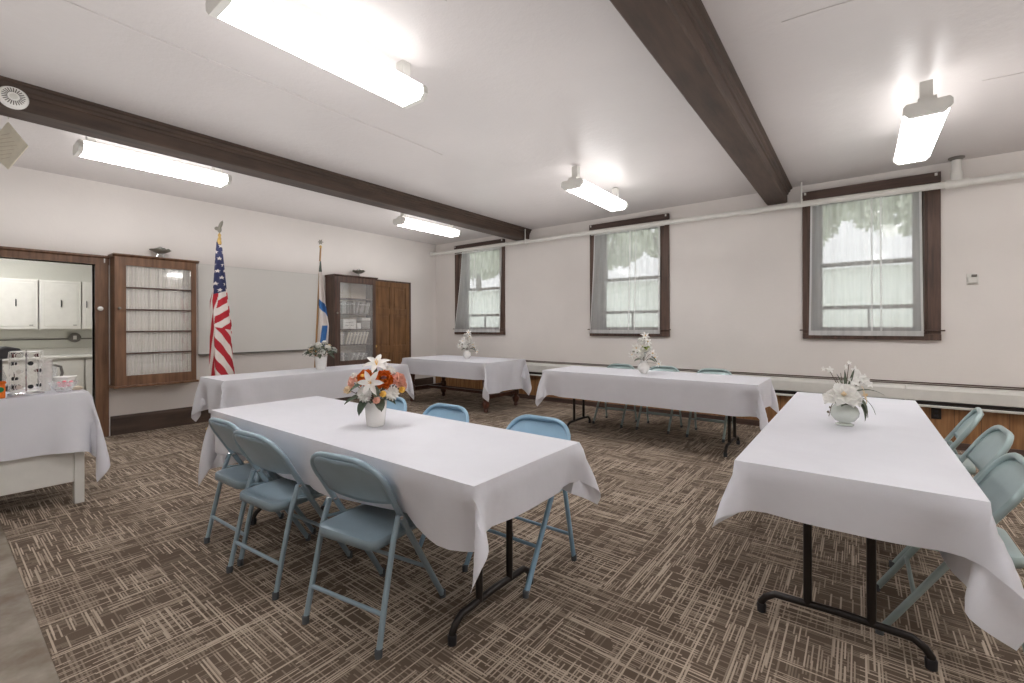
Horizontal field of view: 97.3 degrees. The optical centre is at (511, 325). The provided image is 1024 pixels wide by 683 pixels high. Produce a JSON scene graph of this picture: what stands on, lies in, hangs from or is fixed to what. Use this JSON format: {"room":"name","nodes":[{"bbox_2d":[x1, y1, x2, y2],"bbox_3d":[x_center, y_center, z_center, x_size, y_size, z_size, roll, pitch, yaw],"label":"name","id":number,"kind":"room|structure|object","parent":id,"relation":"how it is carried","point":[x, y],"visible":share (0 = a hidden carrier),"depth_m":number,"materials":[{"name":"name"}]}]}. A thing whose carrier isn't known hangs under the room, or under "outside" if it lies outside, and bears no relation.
{"room":"community hall","nodes":[
{"label":"community hall","id":0,"kind":"room"},
{"bbox_2d":[0,522,60,682],"bbox_3d":[-2.273,1.388,0.304,10.580,0.098,2.903,0,0,38],"label":"floor","id":1,"kind":"structure","parent":0,"point":[25,657],"depth_m":1.95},
{"bbox_2d":[0,258,91,348],"bbox_3d":[-7.530,0.052,6.431,0.100,2.600,4.200,0,0,38],"label":"wall","id":2,"kind":"structure","parent":0,"point":[9,268],"depth_m":6.87,"materials":[{"name":"white paint"}]},
{"bbox_2d":[0,277,38,329],"bbox_3d":[-7.180,-0.307,6.501,0.371,0.735,0.452,0,0,38],"label":"upper cabinet","id":3,"kind":"object","parent":2,"relation":"attached to","point":[18,296],"visible":1,"depth_m":6.43,"materials":[{"name":"white paint"}]},
{"bbox_2d":[0,338,91,340],"bbox_3d":[-7.484,0.212,6.396,0.015,0.020,4.000,0,0,38],"label":"trim","id":4,"kind":"structure","parent":2,"relation":"attached to","point":[54,338],"depth_m":6.80,"materials":[{"name":"grey metal"}]},
{"bbox_2d":[38,279,80,329],"bbox_3d":[-6.899,-0.307,6.866,0.371,0.735,0.452,0,0,38],"label":"upper cabinet","id":5,"kind":"object","parent":2,"relation":"attached to","point":[59,302],"visible":0.99,"depth_m":6.75,"materials":[{"name":"white paint"}]},
{"bbox_2d":[68,333,80,341],"bbox_3d":[-6.897,0.190,7.105,0.050,0.150,0.150,0,0,38],"label":"outlet cover","id":6,"kind":"object","parent":2,"relation":"attached to","point":[74,337],"visible":1,"depth_m":7.09,"materials":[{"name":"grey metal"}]},
{"bbox_2d":[81,282,91,328],"bbox_3d":[-6.619,-0.308,7.230,0.371,0.735,0.452,0,0,38],"label":"upper cabinet","id":7,"kind":"object","parent":2,"relation":"attached to","point":[86,287],"visible":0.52,"depth_m":7.00,"materials":[{"name":"white paint"}]},
{"bbox_2d":[54,364,63,375],"bbox_3d":[-3.760,0.410,3.680,0.183,0.189,0.118,0,0,-3],"label":"faucet","id":8,"kind":"object","parent":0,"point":[56,365],"visible":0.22,"depth_m":3.68,"materials":[{"name":"white metal"}]},
{"bbox_2d":[0,163,435,435],"bbox_3d":[-4.448,-0.192,6.189,0.140,3.070,9.580,0,0,38],"label":"wall","id":9,"kind":"structure","parent":0,"point":[41,210],"depth_m":6.17,"materials":[{"name":"white paint"}]},
{"bbox_2d":[0,246,109,436],"bbox_3d":[-5.607,0.254,4.610,0.228,2.185,2.240,0,0,38],"label":"door frame","id":10,"kind":"structure","parent":9,"relation":"in","point":[100,262],"depth_m":5.39,"materials":[{"name":"brown wood"}]},
{"bbox_2d":[108,253,199,388],"bbox_3d":[-4.537,-0.054,5.741,0.266,1.610,0.880,0,0,38],"label":"display cabinet","id":11,"kind":"object","parent":9,"relation":"attached to","point":[153,299],"visible":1,"depth_m":5.64,"materials":[{"name":"brown wood"}]},
{"bbox_2d":[126,265,190,375],"bbox_3d":[-4.475,-0.057,5.712,0.015,1.360,0.690,0,0,38],"label":"pleated curtain","id":12,"kind":"object","parent":11,"relation":"hanging from","point":[158,297],"depth_m":5.71,"materials":[{"name":"beige fabric"}]},
{"bbox_2d":[149,248,170,253],"bbox_3d":[-4.519,-0.937,5.788,0.230,0.154,0.230,0,0,26],"label":"dish","id":13,"kind":"object","parent":11,"relation":"on","point":[156,250],"visible":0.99,"depth_m":5.74,"materials":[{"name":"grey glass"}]},
{"bbox_2d":[198,263,324,355],"bbox_3d":[-3.749,-0.221,6.938,0.050,1.272,1.860,0,0,38],"label":"whiteboard","id":14,"kind":"object","parent":9,"relation":"attached to","point":[271,310],"visible":0.7,"depth_m":6.89,"materials":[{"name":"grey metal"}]},
{"bbox_2d":[198,349,307,355],"bbox_3d":[-3.747,0.404,6.938,0.050,0.022,1.860,0,0,38],"label":"tray","id":15,"kind":"object","parent":14,"relation":"on","point":[201,353],"depth_m":6.80,"materials":[{"name":"grey metal"}]},
{"bbox_2d":[110,377,432,435],"bbox_3d":[-3.287,1.222,7.558,0.022,0.235,5.240,0,0,38],"label":"baseboard","id":16,"kind":"structure","parent":9,"relation":"attached to","point":[145,421],"depth_m":5.85,"materials":[{"name":"brown wood"}]},
{"bbox_2d":[325,274,377,366],"bbox_3d":[-2.814,-0.059,7.936,0.316,1.610,0.860,0,0,38],"label":"bookcase","id":17,"kind":"object","parent":9,"relation":"attached to","point":[338,287],"visible":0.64,"depth_m":7.93,"materials":[{"name":"brown wood"}]},
{"bbox_2d":[344,332,349,343],"bbox_3d":[-2.903,0.218,7.832,0.162,0.213,0.088,0,0,38],"label":"book","id":18,"kind":"object","parent":17,"relation":"on","point":[346,334],"visible":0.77,"depth_m":7.80,"materials":[{"name":"white paper"}]},
{"bbox_2d":[340,319,355,328],"bbox_3d":[-2.873,-0.025,7.862,0.153,0.170,0.250,0,0,38],"label":"box","id":19,"kind":"object","parent":17,"relation":"on","point":[344,323],"visible":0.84,"depth_m":7.79,"materials":[{"name":"white cardboard"}]},
{"bbox_2d":[348,352,354,360],"bbox_3d":[-2.847,0.583,7.903,0.162,0.216,0.113,0,0,38],"label":"book","id":20,"kind":"object","parent":17,"relation":"on","point":[350,354],"visible":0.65,"depth_m":7.89,"materials":[{"name":"white paper"}]},
{"bbox_2d":[355,301,359,313],"bbox_3d":[-2.778,-0.318,7.996,0.162,0.216,0.075,0,0,38],"label":"book","id":21,"kind":"object","parent":17,"relation":"on","point":[357,303],"visible":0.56,"depth_m":7.95,"materials":[{"name":"white paper"}]},
{"bbox_2d":[352,270,364,273],"bbox_3d":[-2.748,-0.942,8.072,0.230,0.154,0.230,0,0,-2],"label":"dish","id":22,"kind":"object","parent":17,"relation":"on","point":[354,271],"visible":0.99,"depth_m":8.01,"materials":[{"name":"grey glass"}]},
{"bbox_2d":[356,318,369,328],"bbox_3d":[-2.685,-0.041,8.146,0.165,0.200,0.180,0,0,38],"label":"binder","id":23,"kind":"object","parent":17,"relation":"on","point":[365,322],"visible":0.89,"depth_m":8.09,"materials":[{"name":"white plastic"}]},
{"bbox_2d":[373,280,410,396],"bbox_3d":[-2.340,0.234,8.733,0.094,2.205,1.002,0,0,38],"label":"door","id":24,"kind":"structure","parent":9,"relation":"in","point":[393,298],"depth_m":8.81,"materials":[{"name":"brown wood"}]},
{"bbox_2d":[0,388,1023,682],"bbox_3d":[0.579,1.378,4.008,10.580,0.100,6.447,0,0,38],"label":"floor","id":25,"kind":"structure","parent":0,"point":[122,583],"depth_m":2.26,"materials":[{"name":"carpet"}]},
{"bbox_2d":[0,452,84,503],"bbox_3d":[-4.168,0.929,2.834,0.743,0.827,2.080,0,0,38],"label":"buffet table","id":26,"kind":"object","parent":25,"relation":"on","point":[30,473],"visible":0.39,"depth_m":3.27,"materials":[{"name":"white paint"}]},
{"bbox_2d":[0,385,109,481],"bbox_3d":[-4.182,0.848,2.839,0.980,0.684,2.332,0,0,38],"label":"tablecloth","id":27,"kind":"object","parent":26,"relation":"on","point":[53,421],"visible":0.91,"depth_m":3.27,"materials":[{"name":"white fabric"}]},
{"bbox_2d":[0,381,5,397],"bbox_3d":[-3.541,0.444,3.104,0.068,0.115,0.072,0,0,38],"label":"tub","id":28,"kind":"object","parent":27,"relation":"on","point":[2,383],"visible":1,"depth_m":3.10,"materials":[{"name":"plastic"}]},
{"bbox_2d":[0,346,22,391],"bbox_3d":[-3.954,0.331,3.387,0.260,0.345,0.314,0,0,-14],"label":"coffee maker","id":29,"kind":"object","parent":27,"relation":"on","point":[4,350],"visible":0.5,"depth_m":3.41,"materials":[{"name":"black plastic"}]},
{"bbox_2d":[7,350,44,395],"bbox_3d":[-3.541,0.341,3.284,0.190,0.321,0.190,0,0,38],"label":"pod carousel","id":30,"kind":"object","parent":27,"relation":"on","point":[34,392],"visible":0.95,"depth_m":3.27,"materials":[{"name":"silver metal"}]},
{"bbox_2d":[37,359,52,390],"bbox_3d":[-3.594,0.382,3.469,0.086,0.239,0.085,0,0,38],"label":"cup stack","id":31,"kind":"object","parent":27,"relation":"on","point":[47,365],"visible":0.77,"depth_m":3.45,"materials":[{"name":"white paper"}]},
{"bbox_2d":[37,373,52,377],"bbox_3d":[-3.594,0.423,3.469,0.086,0.104,0.085,0,0,38],"label":"paper cup","id":32,"kind":"object","parent":31,"relation":"on","point":[46,375],"depth_m":3.45,"materials":[{"name":"white paper"}]},
{"bbox_2d":[38,359,52,363],"bbox_3d":[-3.594,0.315,3.469,0.086,0.104,0.085,0,0,38],"label":"paper cup","id":33,"kind":"object","parent":31,"relation":"on","point":[46,361],"depth_m":3.45,"materials":[{"name":"white paper"}]},
{"bbox_2d":[38,363,52,366],"bbox_3d":[-3.594,0.342,3.469,0.086,0.104,0.085,0,0,38],"label":"paper cup","id":34,"kind":"object","parent":31,"relation":"on","point":[44,364],"depth_m":3.45,"materials":[{"name":"white paper"}]},
{"bbox_2d":[38,366,52,370],"bbox_3d":[-3.594,0.369,3.469,0.086,0.104,0.085,0,0,38],"label":"paper cup","id":35,"kind":"object","parent":31,"relation":"on","point":[46,368],"depth_m":3.45,"materials":[{"name":"white paper"}]},
{"bbox_2d":[38,370,52,373],"bbox_3d":[-3.594,0.396,3.469,0.086,0.104,0.085,0,0,38],"label":"paper cup","id":36,"kind":"object","parent":31,"relation":"on","point":[45,371],"depth_m":3.45,"materials":[{"name":"white paper"}]},
{"bbox_2d":[38,377,52,390],"bbox_3d":[-3.594,0.450,3.469,0.086,0.104,0.085,0,0,38],"label":"paper cup","id":37,"kind":"object","parent":31,"relation":"on","point":[47,381],"depth_m":3.45,"materials":[{"name":"white paper"}]},
{"bbox_2d":[53,375,75,388],"bbox_3d":[-3.582,0.454,3.608,0.144,0.095,0.144,0,0,38],"label":"bowl","id":38,"kind":"object","parent":27,"relation":"on","point":[68,378],"visible":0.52,"depth_m":3.58,"materials":[{"name":"ceramic"}]},
{"bbox_2d":[70,386,82,389],"bbox_3d":[-3.429,0.490,3.544,0.100,0.022,0.060,0,0,38],"label":"napkin stack","id":39,"kind":"object","parent":27,"relation":"on","point":[71,387],"visible":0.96,"depth_m":3.52,"materials":[{"name":"white paper"}]},
{"bbox_2d":[205,221,234,429],"bbox_3d":[-3.728,-0.016,5.748,0.309,2.654,0.318,0,0,-37],"label":"flag","id":40,"kind":"object","parent":25,"relation":"on","point":[221,362],"visible":0.92,"depth_m":5.71,"materials":[{"name":"multicoloured fabric"}]},
{"bbox_2d":[204,417,315,565],"bbox_3d":[-1.570,0.940,2.817,0.476,0.788,0.491,0,0,36],"label":"folding chair","id":41,"kind":"object","parent":25,"relation":"on","point":[236,476],"visible":0.65,"depth_m":2.69,"materials":[{"name":"blue metal"}]},
{"bbox_2d":[226,430,352,600],"bbox_3d":[-1.225,0.939,2.501,0.476,0.788,0.491,0,0,33],"label":"folding chair","id":42,"kind":"object","parent":25,"relation":"on","point":[283,493],"visible":0.83,"depth_m":2.35,"materials":[{"name":"blue metal"}]},
{"bbox_2d":[314,240,328,367],"bbox_3d":[-2.972,0.009,6.743,0.350,2.599,0.310,0,0,42],"label":"flag","id":43,"kind":"object","parent":25,"relation":"on","point":[322,325],"visible":0.74,"depth_m":6.74,"materials":[{"name":"blue fabric"}]},
{"bbox_2d":[321,397,406,510],"bbox_3d":[-1.067,0.939,3.314,0.476,0.788,0.491,0,0,38],"label":"folding chair","id":44,"kind":"object","parent":25,"relation":"on","point":[401,404],"visible":0.09,"depth_m":3.42,"materials":[{"name":"blue metal"}]},
{"bbox_2d":[302,451,445,659],"bbox_3d":[-0.627,0.938,2.104,0.476,0.788,0.491,0,0,29],"label":"folding chair","id":45,"kind":"object","parent":25,"relation":"on","point":[369,528],"visible":0.92,"depth_m":1.96,"materials":[{"name":"blue metal"}]},
{"bbox_2d":[250,508,533,646],"bbox_3d":[-0.868,0.959,2.655,2.428,0.747,0.753,0,0,38],"label":"folding table","id":46,"kind":"object","parent":25,"relation":"on","point":[481,596],"visible":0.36,"depth_m":2.10,"materials":[{"name":"metal"}]},
{"bbox_2d":[198,396,600,592],"bbox_3d":[-0.866,0.830,2.652,2.615,0.508,0.932,0,0,38],"label":"tablecloth","id":47,"kind":"object","parent":46,"relation":"on","point":[455,480],"visible":0.89,"depth_m":2.10,"materials":[{"name":"white fabric"}]},
{"bbox_2d":[343,354,406,426],"bbox_3d":[-0.780,0.370,2.583,0.325,0.407,0.262,0,0,-39],"label":"flower arrangement","id":48,"kind":"object","parent":47,"relation":"on","point":[375,409],"visible":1,"depth_m":2.54,"materials":[{"name":"white plant"}]},
{"bbox_2d":[415,403,468,554],"bbox_3d":[-0.568,0.938,2.930,0.476,0.788,0.491,0,0,38],"label":"folding chair","id":49,"kind":"object","parent":25,"relation":"on","point":[442,410],"visible":0.25,"depth_m":3.09,"materials":[{"name":"blue metal"}]},
{"bbox_2d":[409,374,519,412],"bbox_3d":[-0.850,0.954,7.726,1.920,0.757,0.980,0,0,38],"label":"wooden table","id":50,"kind":"object","parent":25,"relation":"on","point":[442,386],"visible":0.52,"depth_m":7.61,"materials":[{"name":"brown wood"}]},
{"bbox_2d":[401,355,531,401],"bbox_3d":[-0.846,0.868,7.723,2.106,0.603,1.178,0,0,38],"label":"tablecloth","id":51,"kind":"object","parent":50,"relation":"on","point":[499,375],"visible":0.97,"depth_m":7.24,"materials":[{"name":"white fabric"}]},
{"bbox_2d":[457,330,478,358],"bbox_3d":[-0.754,0.315,7.677,0.376,0.498,0.176,0,0,-29],"label":"flower arrangement","id":52,"kind":"object","parent":51,"relation":"on","point":[466,353],"visible":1,"depth_m":7.65,"materials":[{"name":"white plant"}]},
{"bbox_2d":[462,414,576,598],"bbox_3d":[0.042,0.936,2.510,0.476,0.788,0.491,0,0,36],"label":"folding chair","id":53,"kind":"object","parent":25,"relation":"on","point":[527,423],"visible":0.4,"depth_m":2.54,"materials":[{"name":"blue metal"}]},
{"bbox_2d":[592,363,636,427],"bbox_3d":[1.401,0.932,6.159,0.476,0.788,0.491,0,0,38],"label":"folding chair","id":54,"kind":"object","parent":25,"relation":"on","point":[615,365],"visible":0.34,"depth_m":6.20,"materials":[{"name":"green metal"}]},
{"bbox_2d":[567,398,739,456],"bbox_3d":[1.605,0.952,5.342,2.428,0.747,0.758,0,0,38],"label":"folding table","id":55,"kind":"object","parent":25,"relation":"on","point":[735,437],"visible":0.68,"depth_m":4.87,"materials":[{"name":"metal"}]},
{"bbox_2d":[535,366,778,430],"bbox_3d":[1.611,0.806,5.335,2.637,0.473,0.958,0,0,38],"label":"tablecloth","id":56,"kind":"object","parent":55,"relation":"on","point":[729,395],"visible":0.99,"depth_m":4.90,"materials":[{"name":"white fabric"}]},
{"bbox_2d":[629,332,660,372],"bbox_3d":[1.575,0.318,5.317,0.369,0.497,0.222,0,0,0],"label":"flower arrangement","id":57,"kind":"object","parent":56,"relation":"on","point":[643,366],"visible":1,"depth_m":5.32,"materials":[{"name":"white plant"}]},
{"bbox_2d":[635,366,682,433],"bbox_3d":[1.889,0.930,5.809,0.476,0.788,0.491,0,0,38],"label":"folding chair","id":58,"kind":"object","parent":25,"relation":"on","point":[654,368],"visible":0.22,"depth_m":5.85,"materials":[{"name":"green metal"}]},
{"bbox_2d":[686,368,732,442],"bbox_3d":[2.376,0.929,5.408,0.476,0.788,0.491,0,0,38],"label":"folding chair","id":59,"kind":"object","parent":25,"relation":"on","point":[705,370],"visible":0.28,"depth_m":5.49,"materials":[{"name":"blue metal"}]},
{"bbox_2d":[757,523,937,671],"bbox_3d":[1.992,0.951,2.652,0.743,0.747,2.428,0,0,38],"label":"folding table","id":60,"kind":"object","parent":25,"relation":"on","point":[930,661],"visible":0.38,"depth_m":1.86,"materials":[{"name":"metal"}]},
{"bbox_2d":[712,392,1023,650],"bbox_3d":[1.994,0.789,2.654,0.928,0.442,2.637,0,0,38],"label":"tablecloth","id":61,"kind":"object","parent":60,"relation":"on","point":[891,476],"visible":0.95,"depth_m":1.74,"materials":[{"name":"white fabric"}]},
{"bbox_2d":[821,360,879,425],"bbox_3d":[1.923,0.382,2.560,0.318,0.367,0.172,0,0,-21],"label":"flower arrangement","id":62,"kind":"object","parent":61,"relation":"on","point":[845,397],"visible":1,"depth_m":2.53,"materials":[{"name":"white plant"}]},
{"bbox_2d":[875,452,1023,651],"bbox_3d":[1.886,0.930,1.957,0.491,0.788,0.476,0,0,38],"label":"folding chair","id":63,"kind":"object","parent":25,"relation":"on","point":[1002,481],"visible":0.42,"depth_m":1.88,"materials":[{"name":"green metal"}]},
{"bbox_2d":[889,425,1013,567],"bbox_3d":[2.385,0.929,2.482,0.491,0.788,0.476,0,0,38],"label":"folding chair","id":64,"kind":"object","parent":25,"relation":"on","point":[996,441],"visible":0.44,"depth_m":2.43,"materials":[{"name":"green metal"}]},
{"bbox_2d":[944,407,983,474],"bbox_3d":[2.819,0.928,3.030,0.491,0.788,0.476,0,0,43],"label":"folding chair","id":65,"kind":"object","parent":25,"relation":"on","point":[971,420],"visible":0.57,"depth_m":2.89,"materials":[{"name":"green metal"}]},
{"bbox_3d":[-2.544,0.964,5.887,0.658,0.747,2.408,0,0,38],"label":"folding table","id":66,"kind":"object","parent":25,"relation":"on","visible":0},
{"bbox_2d":[191,363,413,421],"bbox_3d":[-2.548,0.859,5.897,0.844,0.554,2.597,0,0,38],"label":"tablecloth","id":67,"kind":"object","parent":66,"relation":"on","point":[231,390],"visible":0.7,"depth_m":5.21,"materials":[{"name":"white fabric"}]},
{"bbox_2d":[303,340,337,369],"bbox_3d":[-2.534,0.387,5.964,0.419,0.383,0.431,0,0,4],"label":"flower arrangement","id":68,"kind":"object","parent":67,"relation":"on","point":[320,361],"visible":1,"depth_m":5.91,"materials":[{"name":"white plant"}]},
{"bbox_2d":[0,0,1023,244],"bbox_3d":[-0.320,-1.799,2.893,11.030,0.120,9.800,0,0,38],"label":"ceiling","id":69,"kind":"structure","parent":0,"point":[522,94],"depth_m":3.36,"materials":[{"name":"white paint"}]},
{"bbox_2d":[0,117,28,168],"bbox_3d":[-3.852,-1.459,3.432,0.370,0.540,0.011,0,0,6],"label":"card","id":70,"kind":"object","parent":69,"relation":"hanging from","point":[12,146],"visible":0.89,"depth_m":3.43,"materials":[{"name":"beige paper"}]},
{"bbox_2d":[73,136,231,187],"bbox_3d":[-3.476,-1.645,4.441,0.254,0.259,1.200,0,0,38],"label":"ceiling light","id":71,"kind":"object","parent":69,"relation":"attached to","point":[88,147],"visible":0.92,"depth_m":4.31,"materials":[{"name":"white plastic"}]},
{"bbox_2d":[206,0,427,108],"bbox_3d":[-1.026,-1.627,2.591,0.254,0.259,1.200,0,0,38],"label":"ceiling light","id":72,"kind":"object","parent":69,"relation":"attached to","point":[266,20],"visible":0.98,"depth_m":2.46,"materials":[{"name":"white plastic"}]},
{"bbox_2d":[393,213,460,236],"bbox_3d":[-1.317,-1.627,7.145,0.254,0.259,1.200,0,0,38],"label":"ceiling light","id":73,"kind":"object","parent":69,"relation":"attached to","point":[403,220],"visible":0.94,"depth_m":6.99,"materials":[{"name":"white plastic"}]},
{"bbox_2d":[561,165,627,211],"bbox_3d":[0.999,-1.593,5.286,0.254,0.259,1.200,0,0,38],"label":"ceiling light","id":74,"kind":"object","parent":69,"relation":"attached to","point":[575,184],"visible":1,"depth_m":5.08,"materials":[{"name":"white plastic"}]},
{"bbox_2d":[567,180,626,210],"bbox_3d":[0.999,-1.513,5.286,0.240,0.090,1.140,0,0,38],"label":"diffuser","id":75,"kind":"object","parent":74,"relation":"attached to","point":[586,190],"depth_m":5.16,"materials":[{"name":"white plastic"}]},
{"bbox_2d":[430,155,1023,256],"bbox_3d":[2.442,-1.581,6.396,10.511,0.333,0.130,0,0,38],"label":"pipe","id":76,"kind":"object","parent":69,"relation":"hanging from","point":[956,180],"visible":1,"depth_m":5.49,"materials":[{"name":"white metal"}]},
{"bbox_2d":[893,79,953,165],"bbox_3d":[3.203,-1.575,3.550,0.254,0.259,1.200,0,0,38],"label":"ceiling light","id":77,"kind":"object","parent":69,"relation":"hanging from","point":[922,121],"visible":1,"depth_m":3.28,"materials":[{"name":"glowing white plastic diffuser"},{"name":"grey metal"}]},
{"bbox_2d":[894,108,949,163],"bbox_3d":[3.203,-1.494,3.550,0.240,0.090,1.140,0,0,38],"label":"diffuser","id":78,"kind":"object","parent":77,"relation":"attached to","point":[917,136],"depth_m":3.47,"materials":[{"name":"white plastic"}]},
{"bbox_2d":[436,150,1023,407],"bbox_3d":[2.616,-0.213,6.618,10.530,3.070,0.280,0,0,38],"label":"wall","id":79,"kind":"structure","parent":0,"point":[736,282],"depth_m":5.94,"materials":[{"name":"white paint"}]},
{"bbox_2d":[0,75,531,240],"bbox_3d":[-2.618,-1.640,4.600,0.355,0.185,9.300,0,0,38],"label":"ceiling beam","id":80,"kind":"structure","parent":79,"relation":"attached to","point":[46,107],"depth_m":4.24,"materials":[{"name":"brown wood"}]},
{"bbox_2d":[0,86,28,109],"bbox_3d":[-3.524,-1.615,3.184,0.047,0.156,0.156,0,0,38],"label":"smoke detector","id":81,"kind":"object","parent":80,"relation":"attached to","point":[11,97],"visible":1,"depth_m":3.18,"materials":[{"name":"white plastic"}]},
{"bbox_2d":[1,87,25,104],"bbox_3d":[-3.513,-1.615,3.175,0.010,0.117,0.117,0,0,38],"label":"vent grille","id":82,"kind":"object","parent":81,"relation":"attached to","point":[9,95],"depth_m":3.17,"materials":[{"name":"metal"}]},
{"bbox_2d":[454,239,504,334],"bbox_3d":[-0.590,-0.733,9.029,1.370,1.820,0.351,0,0,38],"label":"window","id":83,"kind":"structure","parent":79,"relation":"in","point":[458,256],"depth_m":9.17,"materials":[{"name":"brown wood"}]},
{"bbox_2d":[454,247,501,331],"bbox_3d":[-0.697,-0.688,8.898,1.240,1.640,0.046,0,0,38],"label":"sheer curtain","id":84,"kind":"object","parent":83,"relation":"in","point":[473,257],"visible":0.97,"depth_m":8.90,"materials":[{"name":"white fabric"}]},
{"bbox_2d":[62,0,1023,154],"bbox_3d":[-0.434,-1.737,2.869,9.009,0.010,3.440,0,0,-17],"label":"trim","id":85,"kind":"structure","parent":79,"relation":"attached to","point":[62,0],"depth_m":2.94,"materials":[{"name":"white paint"}]},
{"bbox_2d":[588,213,670,336],"bbox_3d":[1.874,-0.740,7.131,1.360,1.820,0.351,0,0,38],"label":"window","id":86,"kind":"structure","parent":79,"relation":"in","point":[665,329],"depth_m":6.95,"materials":[{"name":"brown wood"}]},
{"bbox_2d":[590,226,659,333],"bbox_3d":[1.732,-0.695,7.028,1.170,1.640,0.045,0,0,38],"label":"sheer curtain","id":87,"kind":"object","parent":86,"relation":"in","point":[633,257],"visible":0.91,"depth_m":6.95,"materials":[{"name":"white fabric"}]},
{"bbox_2d":[610,0,791,205],"bbox_3d":[0.585,-1.649,2.134,0.340,0.185,9.300,0,0,38],"label":"ceiling beam","id":88,"kind":"structure","parent":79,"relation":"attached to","point":[681,36],"depth_m":2.91,"materials":[{"name":"brown wood"}]},
{"bbox_2d":[436,375,1023,449],"bbox_3d":[2.524,1.093,6.493,10.490,0.460,0.035,0,0,38],"label":"panelling","id":89,"kind":"object","parent":79,"relation":"attached to","point":[950,418],"visible":0.22,"depth_m":4.82,"materials":[{"name":"wood"}]},
{"bbox_2d":[931,408,940,418],"bbox_3d":[4.588,0.952,4.872,0.080,0.120,0.012,0,0,38],"label":"outlet cover","id":90,"kind":"object","parent":89,"relation":"attached to","point":[935,412],"visible":0.98,"depth_m":4.87,"materials":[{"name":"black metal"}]},
{"bbox_2d":[446,385,1023,456],"bbox_3d":[2.516,1.285,6.465,10.510,0.075,0.020,0,0,38],"label":"baseboard","id":91,"kind":"structure","parent":79,"relation":"attached to","point":[962,446],"depth_m":6.71,"materials":[{"name":"brown wood"}]},
{"bbox_2d":[526,360,1023,390],"bbox_3d":[2.653,0.642,6.392,10.200,0.027,0.036,0,0,38],"label":"trim","id":92,"kind":"structure","parent":79,"relation":"attached to","point":[876,380],"depth_m":5.39,"materials":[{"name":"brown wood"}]},
{"bbox_2d":[526,362,1023,414],"bbox_3d":[2.630,0.773,6.362,10.100,0.230,0.108,0,0,38],"label":"baseboard heater","id":93,"kind":"object","parent":79,"relation":"attached to","point":[957,396],"visible":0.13,"depth_m":4.90,"materials":[{"name":"white metal"}]},
{"bbox_2d":[800,171,944,340],"bbox_3d":[4.201,-0.747,5.339,1.319,1.820,0.351,0,0,38],"label":"window","id":94,"kind":"structure","parent":79,"relation":"in","point":[931,199],"depth_m":5.10,"materials":[{"name":"brown wood"}]},
{"bbox_2d":[809,191,923,335],"bbox_3d":[4.069,-0.702,5.228,1.050,1.640,0.046,0,0,38],"label":"sheer curtain","id":95,"kind":"object","parent":94,"relation":"in","point":[914,223],"visible":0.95,"depth_m":5.19,"materials":[{"name":"white fabric"}]},
{"bbox_2d":[967,273,978,284],"bbox_3d":[4.825,-0.486,4.714,0.090,0.115,0.040,0,0,38],"label":"thermostat","id":96,"kind":"object","parent":79,"relation":"attached to","point":[972,279],"visible":1,"depth_m":4.71,"materials":[{"name":"white plastic"}]},
{"bbox_3d":[-6.512,1.399,5.650,2.660,0.099,4.200,0,0,38],"label":"floor","id":97,"kind":"structure","parent":0,"visible":0},
{"bbox_2d":[2,358,84,389],"bbox_3d":[-6.934,0.919,6.574,0.626,0.862,0.942,0,0,38],"label":"base cabinet","id":98,"kind":"object","parent":97,"relation":"on","point":[71,366],"visible":0.12,"depth_m":6.54,"materials":[{"name":"white paint"}]},
{"bbox_2d":[85,357,91,394],"bbox_3d":[-6.355,0.917,7.326,0.626,0.862,0.942,0,0,38],"label":"base cabinet","id":99,"kind":"object","parent":97,"relation":"on","point":[88,361],"visible":0.07,"depth_m":6.80,"materials":[{"name":"white paint"}]},
{"bbox_3d":[-8.094,0.922,5.068,0.626,0.862,0.942,0,0,38],"label":"base cabinet","id":100,"kind":"object","parent":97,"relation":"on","visible":0},
{"bbox_2d":[2,347,91,360],"bbox_3d":[-7.235,0.418,6.205,0.638,0.135,4.000,0,0,38],"label":"countertop","id":101,"kind":"structure","parent":100,"relation":"on","point":[81,352],"depth_m":6.88,"materials":[{"name":"white paint"}]},
{"label":"outside","id":102,"kind":"structure","parent":0,"visible":0},
{"bbox_2d":[469,264,912,326],"bbox_3d":[3.119,-0.854,20.442,48.000,2.450,22.000,0,0,38],"label":"lawn","id":103,"kind":"structure","parent":102,"point":[899,270],"depth_m":11.28,"materials":[{"name":"green plant"}]},
{"bbox_2d":[470,255,497,291],"bbox_3d":[-2.113,-4.268,29.399,5.272,5.438,4.780,0,0,33],"label":"tree","id":104,"kind":"object","parent":103,"relation":"on","point":[486,274],"visible":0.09,"depth_m":28.59,"materials":[{"name":"green plant"}]},
{"bbox_2d":[470,250,499,268],"bbox_3d":[0.011,-4.274,24.595,5.272,5.438,4.780,0,0,-38],"label":"tree","id":105,"kind":"object","parent":103,"relation":"on","point":[494,263],"visible":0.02,"depth_m":23.98,"materials":[{"name":"green plant"}]},
{"bbox_2d":[607,234,642,270],"bbox_3d":[4.993,-4.289,24.532,4.780,5.438,5.272,0,0,-19],"label":"tree","id":106,"kind":"object","parent":103,"relation":"on","point":[610,266],"visible":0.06,"depth_m":23.15,"materials":[{"name":"green plant"}]},
{"bbox_2d":[620,230,657,257],"bbox_3d":[6.655,-4.293,19.487,5.272,5.438,4.780,0,0,0],"label":"tree","id":107,"kind":"object","parent":103,"relation":"on","point":[625,235],"visible":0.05,"depth_m":18.72,"materials":[{"name":"green plant"}]},
{"bbox_2d":[825,204,845,241],"bbox_3d":[11.588,-4.308,19.472,4.780,5.438,5.272,0,0,19],"label":"tree","id":108,"kind":"object","parent":103,"relation":"on","point":[834,205],"visible":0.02,"depth_m":18.07,"materials":[{"name":"green plant"}]},
{"bbox_2d":[839,195,906,236],"bbox_3d":[13.692,-4.314,14.676,5.272,5.438,4.780,0,0,38],"label":"tree","id":109,"kind":"object","parent":103,"relation":"on","point":[888,225],"visible":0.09,"depth_m":15.22,"materials":[{"name":"green plant"}]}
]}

